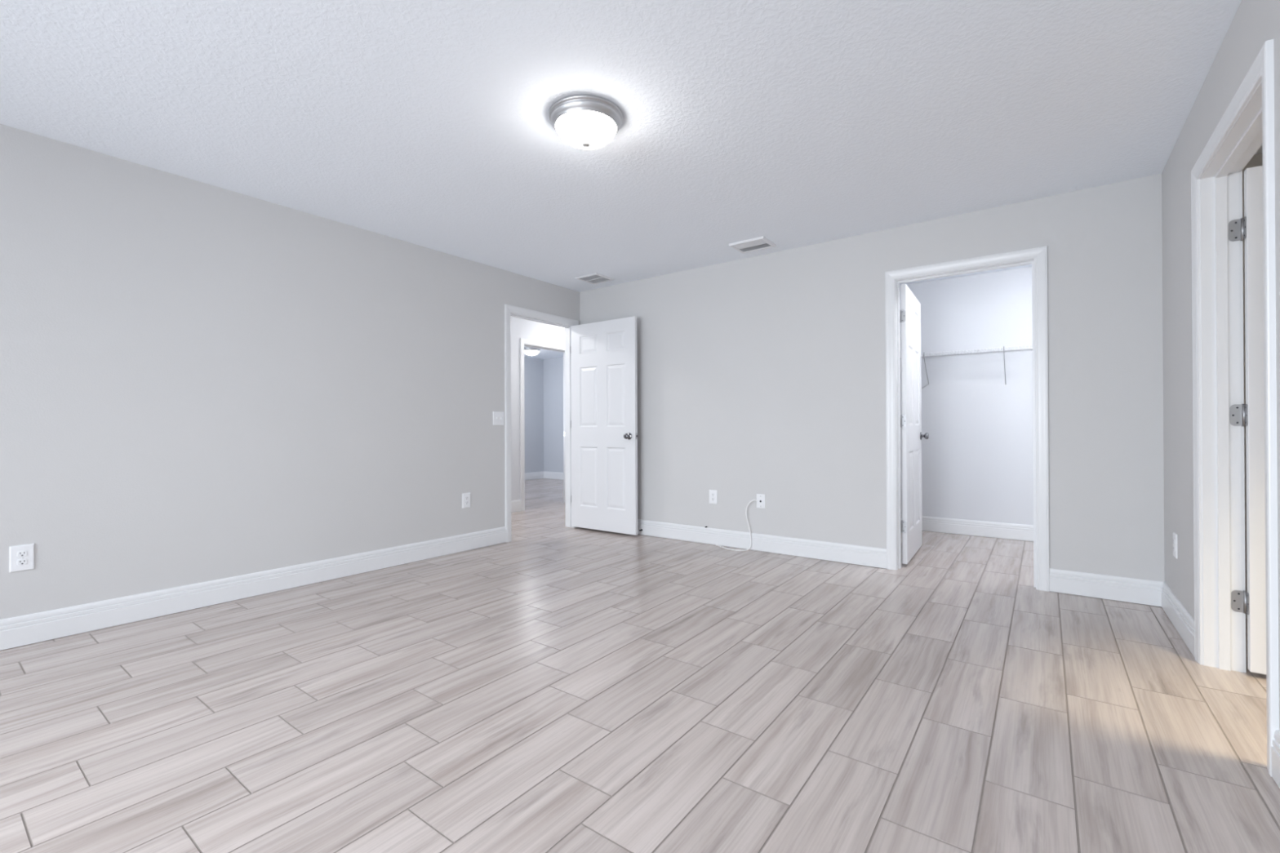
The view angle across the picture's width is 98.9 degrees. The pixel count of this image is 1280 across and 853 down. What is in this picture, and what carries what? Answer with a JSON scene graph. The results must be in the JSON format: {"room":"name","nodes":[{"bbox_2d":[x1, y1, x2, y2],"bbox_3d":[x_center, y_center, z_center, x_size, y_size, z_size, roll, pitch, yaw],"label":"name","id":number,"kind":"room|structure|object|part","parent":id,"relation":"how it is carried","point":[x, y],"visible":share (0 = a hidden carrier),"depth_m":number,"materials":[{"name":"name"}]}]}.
{"room":"empty bedroom","nodes":[
{"label":"empty bedroom","id":0,"kind":"room"},
{"bbox_2d":[0,124,579,619],"bbox_3d":[-2.007,-0.184,3.935,0.115,2.440,8.850,0,0,36],"label":"wall","id":1,"kind":"structure","parent":0,"point":[200,382],"depth_m":3.19,"materials":[{"name":"grey paint"}]},
{"bbox_2d":[8,543,34,572],"bbox_3d":[-2.919,0.621,2.589,0.009,0.122,0.079,0,0,36],"label":"power outlet","id":2,"kind":"object","parent":1,"relation":"attached to","point":[21,557],"visible":1,"depth_m":2.58,"materials":[{"name":"white plastic"}]},
{"bbox_2d":[17,559,26,565],"bbox_3d":[-2.917,0.641,2.587,0.003,0.027,0.031,0,0,36],"label":"receptacle","id":3,"kind":"object","parent":2,"relation":"attached to","point":[20,562],"depth_m":2.59,"materials":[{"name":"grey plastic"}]},
{"bbox_2d":[17,551,26,557],"bbox_3d":[-2.917,0.602,2.587,0.003,0.027,0.031,0,0,36],"label":"receptacle","id":4,"kind":"object","parent":2,"relation":"attached to","point":[20,553],"depth_m":2.59,"materials":[{"name":"white plastic"}]},
{"bbox_2d":[0,526,506,650],"bbox_3d":[-2.890,0.963,2.619,0.015,0.139,5.686,0,0,36],"label":"baseboard","id":5,"kind":"structure","parent":1,"relation":"attached to","point":[22,630],"depth_m":3.17,"materials":[{"name":"white wood"}]},
{"bbox_2d":[462,493,470,508],"bbox_3d":[-1.450,0.618,4.580,0.009,0.122,0.079,0,0,36],"label":"power outlet","id":6,"kind":"object","parent":1,"relation":"attached to","point":[465,496],"visible":1,"depth_m":4.57,"materials":[{"name":"white plastic"}]},
{"bbox_2d":[493,411,504,425],"bbox_3d":[-1.247,-0.072,4.851,0.019,0.120,0.122,0,0,36],"label":"light switch","id":7,"kind":"object","parent":1,"relation":"attached to","point":[498,416],"visible":1,"depth_m":4.85,"materials":[{"name":"white plastic"}]},
{"bbox_2d":[504,304,578,542],"bbox_3d":[-0.974,-0.030,5.334,0.149,2.134,0.956,0,0,36],"label":"door frame","id":8,"kind":"structure","parent":1,"relation":"attached to","point":[510,311],"depth_m":5.27,"materials":[{"name":"white wood"}]},
{"bbox_3d":[-1.027,-0.029,5.373,0.017,2.134,0.956,0,0,36],"label":"casing","id":9,"kind":"part","parent":8,"relation":"part of","materials":[{"name":"white wood"}]},
{"bbox_2d":[571,316,637,535],"bbox_3d":[-0.362,-0.006,5.362,0.833,2.041,0.159,0,0,36],"label":"door","id":10,"kind":"structure","parent":1,"relation":"in","point":[604,355],"depth_m":5.33,"materials":[{"name":"white paint"}]},
{"bbox_3d":[-0.118,0.091,5.124,0.065,0.065,0.062,0,0,36],"label":"knob","id":11,"kind":"part","parent":10,"relation":"part of","materials":[{"name":"silver metal"}]},
{"bbox_2d":[524,356,543,479],"bbox_3d":[-3.318,-0.160,9.498,0.115,2.440,4.375,0,0,36],"label":"wall","id":12,"kind":"structure","parent":0,"point":[533,367],"depth_m":11.01,"materials":[{"name":"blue paint"}]},
{"bbox_2d":[524,471,543,479],"bbox_3d":[-3.227,0.988,9.501,0.015,0.139,4.260,0,0,36],"label":"baseboard","id":13,"kind":"structure","parent":12,"relation":"attached to","point":[536,475],"depth_m":10.99,"materials":[{"name":"white wood"}]},
{"bbox_2d":[511,316,564,501],"bbox_3d":[-1.368,-0.176,7.003,0.115,2.440,6.075,0,0,36],"label":"wall","id":14,"kind":"structure","parent":0,"point":[520,328],"depth_m":6.73,"materials":[{"name":"paint"}]},
{"bbox_2d":[511,499,520,512],"bbox_3d":[-2.257,0.971,5.678,0.015,0.139,2.658,0,0,36],"label":"baseboard","id":15,"kind":"structure","parent":14,"relation":"attached to","point":[515,504],"depth_m":6.68,"materials":[{"name":"white wood"}]},
{"bbox_2d":[520,337,564,511],"bbox_3d":[-1.244,-0.022,7.169,0.149,2.134,0.945,0,0,36],"label":"door frame","id":16,"kind":"structure","parent":14,"relation":"attached to","point":[523,342],"depth_m":6.79,"materials":[{"name":"white wood"}]},
{"bbox_3d":[-1.297,-0.022,7.208,0.017,2.134,0.945,0,0,36],"label":"casing","id":17,"kind":"part","parent":16,"relation":"part of","materials":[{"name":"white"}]},
{"bbox_2d":[543,356,563,479],"bbox_3d":[-0.758,-0.166,10.399,3.165,2.440,0.115,0,0,36],"label":"wall","id":18,"kind":"structure","parent":0,"point":[553,367],"depth_m":11.05,"materials":[{"name":"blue paint"}]},
{"bbox_2d":[543,471,563,479],"bbox_3d":[-0.792,0.982,10.342,2.935,0.139,0.015,0,0,36],"label":"baseboard","id":19,"kind":"structure","parent":18,"relation":"attached to","point":[552,475],"depth_m":11.04,"materials":[{"name":"white wood"}]},
{"bbox_2d":[0,0,1262,359],"bbox_3d":[-0.673,-1.469,3.859,11.080,0.120,10.540,0,0,36],"label":"ceiling","id":20,"kind":"structure","parent":0,"point":[793,124],"depth_m":2.42,"materials":[{"name":"white paint"}]},
{"bbox_2d":[524,346,540,356],"bbox_3d":[-1.925,-1.309,9.698,0.336,0.150,0.336,0,0,36],"label":"ceiling light","id":21,"kind":"object","parent":20,"relation":"attached to","point":[527,350],"visible":0.87,"depth_m":9.59,"materials":[{"name":"white glass"}]},
{"bbox_3d":[-1.925,-1.296,9.698,0.272,0.084,0.272,0,0,36],"label":"lamp shade","id":22,"kind":"part","parent":21,"relation":"part of","materials":[{"name":"white glass"}]},
{"bbox_2d":[548,94,622,149],"bbox_3d":[-0.245,-1.341,2.503,0.336,0.150,0.336,0,0,36],"label":"ceiling light","id":23,"kind":"object","parent":20,"relation":"attached to","point":[584,122],"visible":1,"depth_m":2.41,"materials":[{"name":"white glass"}]},
{"bbox_3d":[-0.245,-1.328,2.503,0.272,0.084,0.272,0,0,36],"label":"lamp shade","id":24,"kind":"part","parent":23,"relation":"part of","materials":[{"name":"white glass"}]},
{"bbox_2d":[574,272,614,284],"bbox_3d":[-0.428,-1.401,5.203,0.268,0.010,0.268,0,0,36],"label":"ceiling vent","id":25,"kind":"object","parent":20,"relation":"in","point":[593,278],"visible":1,"depth_m":5.18,"materials":[{"name":"white metal"}]},
{"bbox_2d":[728,235,776,253],"bbox_3d":[0.874,-1.407,4.257,0.290,0.014,0.244,0,0,36],"label":"ceiling vent","id":26,"kind":"object","parent":20,"relation":"in","point":[761,242],"visible":1,"depth_m":4.24,"materials":[{"name":"white metal"}]},
{"bbox_2d":[0,478,1279,852],"bbox_3d":[-0.663,1.091,3.850,11.080,0.120,10.540,0,0,36],"label":"floor","id":27,"kind":"structure","parent":0,"point":[554,687],"depth_m":1.94,"materials":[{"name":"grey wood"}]},
{"bbox_2d":[579,153,1262,618],"bbox_3d":[2.023,-0.200,3.833,6.493,2.440,0.115,0,0,36],"label":"wall","id":28,"kind":"structure","parent":0,"point":[765,374],"depth_m":4.05,"materials":[{"name":"grey paint"}]},
{"bbox_2d":[709,489,717,504],"bbox_3d":[0.637,0.614,4.778,0.079,0.122,0.009,0,0,36],"label":"power outlet","id":29,"kind":"object","parent":28,"relation":"attached to","point":[713,493],"visible":1,"depth_m":4.77,"materials":[{"name":"white plastic"}]},
{"bbox_2d":[756,493,765,508],"bbox_3d":[0.992,0.616,4.511,0.076,0.116,0.017,0,0,36],"label":"cable plate","id":30,"kind":"object","parent":28,"relation":"attached to","point":[761,504],"visible":1,"depth_m":4.51,"materials":[{"name":"white plastic"}]},
{"bbox_2d":[715,499,757,551],"bbox_3d":[0.789,0.816,4.598,0.385,0.423,0.106,0,0,36],"label":"lead","id":31,"kind":"object","parent":30,"relation":"attached to","point":[753,500],"visible":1,"depth_m":4.54,"materials":[{"name":"white plastic"}]},
{"bbox_2d":[637,519,886,568],"bbox_3d":[0.583,0.957,4.814,2.958,0.139,0.015,0,0,36],"label":"baseboard","id":32,"kind":"structure","parent":28,"relation":"attached to","point":[823,550],"depth_m":4.45,"materials":[{"name":"white wood"}]},
{"bbox_2d":[899,284,928,564],"bbox_3d":[2.147,-0.019,4.323,0.159,2.041,0.816,0,0,34],"label":"door","id":33,"kind":"structure","parent":28,"relation":"in","point":[912,436],"depth_m":4.17,"materials":[{"name":"white paint"}]},
{"bbox_3d":[2.372,0.080,4.567,0.062,0.065,0.065,0,0,34],"label":"knob","id":34,"kind":"part","parent":33,"relation":"part of","materials":[{"name":"silver metal"}]},
{"bbox_2d":[884,245,1049,591],"bbox_3d":[2.184,-0.047,3.714,0.936,2.134,0.149,0,0,36],"label":"door frame","id":35,"kind":"structure","parent":28,"relation":"attached to","point":[1037,257],"depth_m":3.55,"materials":[{"name":"white wood"}]},
{"bbox_2d":[1048,568,1163,606],"bbox_3d":[2.734,0.944,3.227,0.518,0.139,0.015,0,0,36],"label":"baseboard","id":36,"kind":"structure","parent":28,"relation":"attached to","point":[1146,592],"depth_m":3.21,"materials":[{"name":"white wood"}]},
{"bbox_2d":[899,266,1033,525],"bbox_3d":[3.054,-0.199,5.256,2.405,2.440,0.115,0,0,36],"label":"wall","id":37,"kind":"structure","parent":0,"point":[977,455],"depth_m":5.11,"materials":[{"name":"paint"}]},
{"bbox_2d":[900,345,1032,390],"bbox_3d":[2.923,-0.523,5.084,2.165,0.334,0.317,0,0,36],"label":"wire shelf","id":38,"kind":"object","parent":37,"relation":"attached to","point":[1000,348],"visible":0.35,"depth_m":4.93,"materials":[{"name":"white metal"}]},
{"bbox_3d":[2.834,-0.650,4.964,2.165,0.008,0.008,0,0,36],"label":"hang rail","id":39,"kind":"part","parent":38,"relation":"part of","materials":[{"name":"grey metal"}]},
{"bbox_2d":[901,514,1033,541],"bbox_3d":[3.019,0.950,5.200,2.175,0.139,0.015,0,0,36],"label":"baseboard","id":40,"kind":"structure","parent":37,"relation":"attached to","point":[971,527],"depth_m":5.10,"materials":[{"name":"white wood"}]},
{"bbox_2d":[1161,0,1279,730],"bbox_3d":[1.007,-0.208,0.362,0.115,2.440,6.678,0,0,36],"label":"wall","id":41,"kind":"structure","parent":0,"point":[1255,22],"depth_m":2.55,"materials":[{"name":"grey paint"}]},
{"bbox_2d":[1173,532,1177,559],"bbox_3d":[2.741,0.609,2.809,0.009,0.122,0.079,0,0,36],"label":"power outlet","id":42,"kind":"object","parent":41,"relation":"attached to","point":[1175,535],"visible":1,"depth_m":2.79,"materials":[{"name":"white plastic"}]},
{"bbox_2d":[1161,582,1195,657],"bbox_3d":[2.684,0.942,2.734,0.015,0.139,0.868,0,0,36],"label":"baseboard","id":43,"kind":"structure","parent":41,"relation":"attached to","point":[1181,620],"depth_m":2.68,"materials":[{"name":"white wood"}]},
{"bbox_2d":[1191,39,1279,776],"bbox_3d":[2.178,-0.054,1.948,0.149,2.134,1.000,0,0,36],"label":"door frame","id":44,"kind":"structure","parent":41,"relation":"attached to","point":[1246,124],"depth_m":2.28,"materials":[{"name":"white wood"}]},
{"bbox_3d":[2.468,-0.813,2.271,0.040,0.089,0.002,0,0,36],"label":"hinge plate","id":45,"kind":"part","parent":44,"relation":"part of","materials":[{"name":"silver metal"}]},
{"bbox_3d":[2.471,-0.047,2.268,0.040,0.089,0.002,0,0,36],"label":"hinge plate","id":46,"kind":"part","parent":44,"relation":"part of","materials":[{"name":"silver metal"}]},
{"bbox_3d":[2.474,0.722,2.266,0.040,0.089,0.002,0,0,36],"label":"hinge plate","id":47,"kind":"part","parent":44,"relation":"part of","materials":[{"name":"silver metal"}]},
{"bbox_3d":[2.231,-0.054,1.909,0.017,2.134,1.000,0,0,36],"label":"casing","id":48,"kind":"part","parent":44,"relation":"part of","materials":[{"name":"white wood"}]},
{"bbox_2d":[1240,165,1266,674],"bbox_3d":[2.821,-0.030,1.979,0.879,2.041,0.159,0,0,36],"label":"door","id":49,"kind":"structure","parent":41,"relation":"in","point":[1251,225],"depth_m":2.21,"materials":[{"name":"white paint"}]},
{"bbox_2d":[1271,728,1279,788],"bbox_3d":[0.405,0.940,-0.355,0.015,0.139,4.810,0,0,36],"label":"baseboard","id":50,"kind":"structure","parent":41,"relation":"attached to","point":[1275,749],"depth_m":1.56,"materials":[{"name":"white wood"}]}
]}

